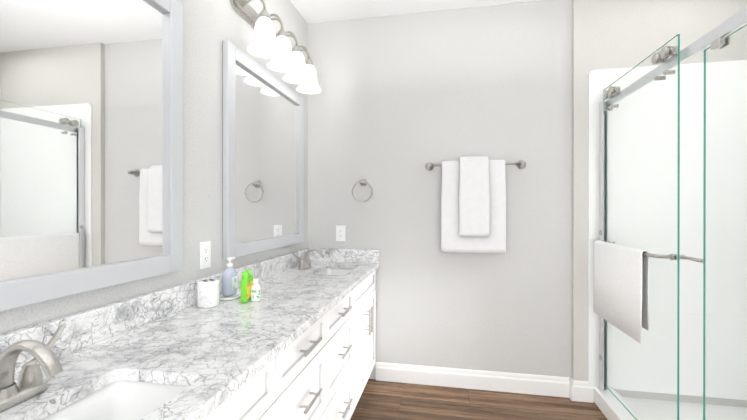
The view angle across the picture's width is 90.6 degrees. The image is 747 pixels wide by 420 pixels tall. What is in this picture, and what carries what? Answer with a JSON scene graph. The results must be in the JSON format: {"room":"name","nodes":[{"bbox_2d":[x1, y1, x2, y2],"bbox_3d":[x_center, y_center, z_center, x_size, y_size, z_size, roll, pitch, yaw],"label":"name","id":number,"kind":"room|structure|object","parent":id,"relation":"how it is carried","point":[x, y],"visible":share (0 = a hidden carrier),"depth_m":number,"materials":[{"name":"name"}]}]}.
{"room":"bathroom","nodes":[
{"label":"bathroom","id":0,"kind":"room"},
{"bbox_2d":[0,0,307,333],"bbox_3d":[-0.948,-0.085,0.946,0.100,2.740,4.200,0,0,11],"label":"wall","id":1,"kind":"structure","parent":0,"point":[210,27],"depth_m":1.65,"materials":[{"name":"paint"}]},
{"bbox_2d":[0,0,182,311],"bbox_3d":[-0.919,-0.289,0.746,0.030,1.060,1.500,0,0,11],"label":"mirror","id":2,"kind":"object","parent":1,"relation":"attached to","point":[91,145],"visible":0.98,"depth_m":1.10,"materials":[{"name":"silver metal"}]},
{"bbox_2d":[0,252,295,347],"bbox_3d":[-0.796,0.350,1.374,0.030,0.099,3.098,0,0,11],"label":"backsplash","id":3,"kind":"structure","parent":1,"relation":"attached to","point":[101,322],"depth_m":1.28,"materials":[{"name":"grey stone"}]},
{"bbox_2d":[200,241,210,268],"bbox_3d":[-0.753,0.201,1.658,0.009,0.120,0.075,0,0,11],"label":"electrical outlet","id":4,"kind":"object","parent":1,"relation":"attached to","point":[205,254],"visible":1,"depth_m":1.65,"materials":[{"name":"white plastic"}]},
{"bbox_2d":[223,40,303,258],"bbox_3d":[-0.624,-0.292,2.262,0.030,1.060,0.970,0,0,11],"label":"mirror","id":5,"kind":"object","parent":1,"relation":"attached to","point":[263,159],"visible":0.92,"depth_m":2.11,"materials":[{"name":"silver metal"}]},
{"bbox_2d":[230,0,321,93],"bbox_3d":[-0.530,-0.974,2.222,0.230,0.310,0.810,0,0,11],"label":"sconce","id":6,"kind":"object","parent":1,"relation":"attached to","point":[268,41],"visible":1,"depth_m":2.07,"materials":[{"name":"white glass"}]},
{"bbox_2d":[290,0,538,23],"bbox_3d":[0.574,-1.494,0.647,3.200,0.080,4.200,0,0,11],"label":"ceiling","id":7,"kind":"structure","parent":0,"point":[314,11],"depth_m":2.66,"materials":[{"name":"paint"}]},
{"bbox_2d":[308,0,571,381],"bbox_3d":[0.430,-0.088,2.766,1.910,2.740,0.100,0,0,11],"label":"wall","id":8,"kind":"structure","parent":0,"point":[397,104],"depth_m":2.69,"materials":[{"name":"paint"}]},
{"bbox_2d":[336,226,344,240],"bbox_3d":[-0.253,0.180,2.843,0.075,0.120,0.009,0,0,11],"label":"electrical outlet","id":9,"kind":"object","parent":8,"relation":"attached to","point":[340,233],"visible":1,"depth_m":2.84,"materials":[{"name":"white plastic"}]},
{"bbox_2d":[324,248,379,263],"bbox_3d":[-0.223,0.347,2.825,0.540,0.099,0.030,0,0,11],"label":"backsplash","id":10,"kind":"structure","parent":8,"relation":"attached to","point":[354,256],"depth_m":2.79,"materials":[{"name":"grey stone"}]},
{"bbox_2d":[352,179,372,201],"bbox_3d":[-0.081,-0.147,2.780,0.159,0.177,0.064,0,0,11],"label":"towel ring","id":11,"kind":"object","parent":8,"relation":"attached to","point":[363,182],"visible":1,"depth_m":2.76,"materials":[{"name":"silver metal"}]},
{"bbox_2d":[426,156,525,253],"bbox_3d":[0.712,-0.040,2.593,0.695,0.674,0.129,0,0,11],"label":"towel bar","id":12,"kind":"object","parent":8,"relation":"attached to","point":[473,206],"visible":1,"depth_m":2.54,"materials":[{"name":"white fabric"}]},
{"bbox_2d":[376,362,593,402],"bbox_3d":[0.156,1.219,0.733,2.150,0.133,4.000,0,0,11],"label":"baseboard","id":13,"kind":"structure","parent":8,"relation":"attached to","point":[572,389],"depth_m":2.63,"materials":[{"name":"white wood"}]},
{"bbox_2d":[350,379,607,419],"bbox_3d":[0.574,1.326,0.652,3.200,0.080,4.200,0,0,11],"label":"floor","id":14,"kind":"structure","parent":0,"point":[383,400],"depth_m":2.42,"materials":[{"name":"brown wood"}]},
{"bbox_2d":[200,268,376,419],"bbox_3d":[-0.526,0.858,1.323,0.580,0.855,3.098,0,0,11],"label":"bathroom vanity","id":15,"kind":"object","parent":14,"relation":"on","point":[297,341],"depth_m":1.56,"materials":[{"name":"white wood"}]},
{"bbox_2d":[0,260,379,419],"bbox_3d":[-0.530,0.415,1.322,0.572,0.030,3.098,0,0,11],"label":"countertop","id":16,"kind":"structure","parent":15,"relation":"on","point":[218,347],"depth_m":1.12,"materials":[{"name":"grey stone"}]},
{"bbox_2d":[0,320,79,411],"bbox_3d":[-0.709,0.331,0.747,0.177,0.138,0.296,0,0,11],"label":"faucet","id":17,"kind":"object","parent":16,"relation":"on","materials":[{"name":"silver metal"}]},
{"bbox_2d":[24,372,195,419],"bbox_3d":[-0.568,0.501,0.710,0.313,0.164,0.488,0,0,11],"label":"sink","id":18,"kind":"object","parent":16,"relation":"in","point":[121,395],"depth_m":0.92,"materials":[{"name":"white ceramic"}]},
{"bbox_2d":[197,279,219,307],"bbox_3d":[-0.688,0.346,1.540,0.086,0.105,0.086,0,0,11],"label":"toothbrush holder","id":19,"kind":"object","parent":16,"relation":"on","point":[208,293],"visible":1,"depth_m":1.51,"materials":[{"name":"white ceramic"}]},
{"bbox_2d":[220,257,240,300],"bbox_3d":[-0.653,0.307,1.678,0.101,0.182,0.140,0,0,11],"label":"soap dispenser","id":20,"kind":"object","parent":16,"relation":"on","point":[229,283],"visible":0.94,"depth_m":1.65,"materials":[{"name":"purple plastic"}]},
{"bbox_2d":[241,271,249,302],"bbox_3d":[-0.554,0.333,1.595,0.031,0.131,0.044,0,0,11],"label":"shampoo bottle","id":21,"kind":"object","parent":16,"relation":"on","point":[245,289],"visible":0.98,"depth_m":1.58,"materials":[{"name":"green plastic"}]},
{"bbox_2d":[246,269,252,299],"bbox_3d":[-0.557,0.333,1.653,0.030,0.131,0.044,0,0,11],"label":"shampoo bottle","id":22,"kind":"object","parent":16,"relation":"on","point":[250,276],"visible":0.38,"depth_m":1.64,"materials":[{"name":"green"}]},
{"bbox_2d":[251,278,260,301],"bbox_3d":[-0.516,0.350,1.618,0.041,0.097,0.041,0,0,11],"label":"lotion bottle","id":23,"kind":"object","parent":16,"relation":"on","point":[255,292],"visible":1,"depth_m":1.60,"materials":[{"name":"white plastic"}]},
{"bbox_2d":[292,248,323,267],"bbox_3d":[-0.419,0.328,2.519,0.177,0.138,0.296,0,0,11],"label":"faucet","id":24,"kind":"object","parent":16,"relation":"on","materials":[{"name":"silver metal"}]},
{"bbox_2d":[316,264,351,275],"bbox_3d":[-0.258,0.498,2.488,0.312,0.164,0.498,0,0,11],"label":"sink","id":25,"kind":"object","parent":16,"relation":"in","point":[329,269],"depth_m":2.70,"materials":[{"name":"white ceramic"}]},
{"bbox_2d":[593,386,746,419],"bbox_3d":[1.800,1.229,1.641,0.970,0.110,1.509,0,0,11],"label":"shower base","id":26,"kind":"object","parent":14,"relation":"on","point":[609,405],"depth_m":2.26,"materials":[{"name":"white plastic"}]},
{"bbox_2d":[593,6,746,419],"bbox_3d":[1.355,0.194,1.726,0.147,1.960,1.486,0,0,11],"label":"shower door","id":27,"kind":"structure","parent":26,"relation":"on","point":[622,282],"depth_m":1.87,"materials":[{"name":"clear glass"}]},
{"bbox_2d":[571,0,746,407],"bbox_3d":[1.948,-0.087,2.450,1.190,2.740,0.140,0,0,11],"label":"wall","id":28,"kind":"structure","parent":0,"point":[610,34],"depth_m":2.45,"materials":[{"name":"paint"}]},
{"bbox_3d":[2.325,-0.086,1.536,0.100,2.740,1.510,0,0,11],"label":"wall","id":29,"kind":"structure","parent":0,"visible":0},
{"bbox_2d":[588,60,746,399],"bbox_3d":[1.785,0.127,1.641,1.000,2.115,1.509,0,0,11],"label":"wall panel","id":30,"kind":"object","parent":29,"relation":"attached to","point":[691,227],"visible":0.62,"depth_m":2.36,"materials":[{"name":"white plastic"}]}
]}

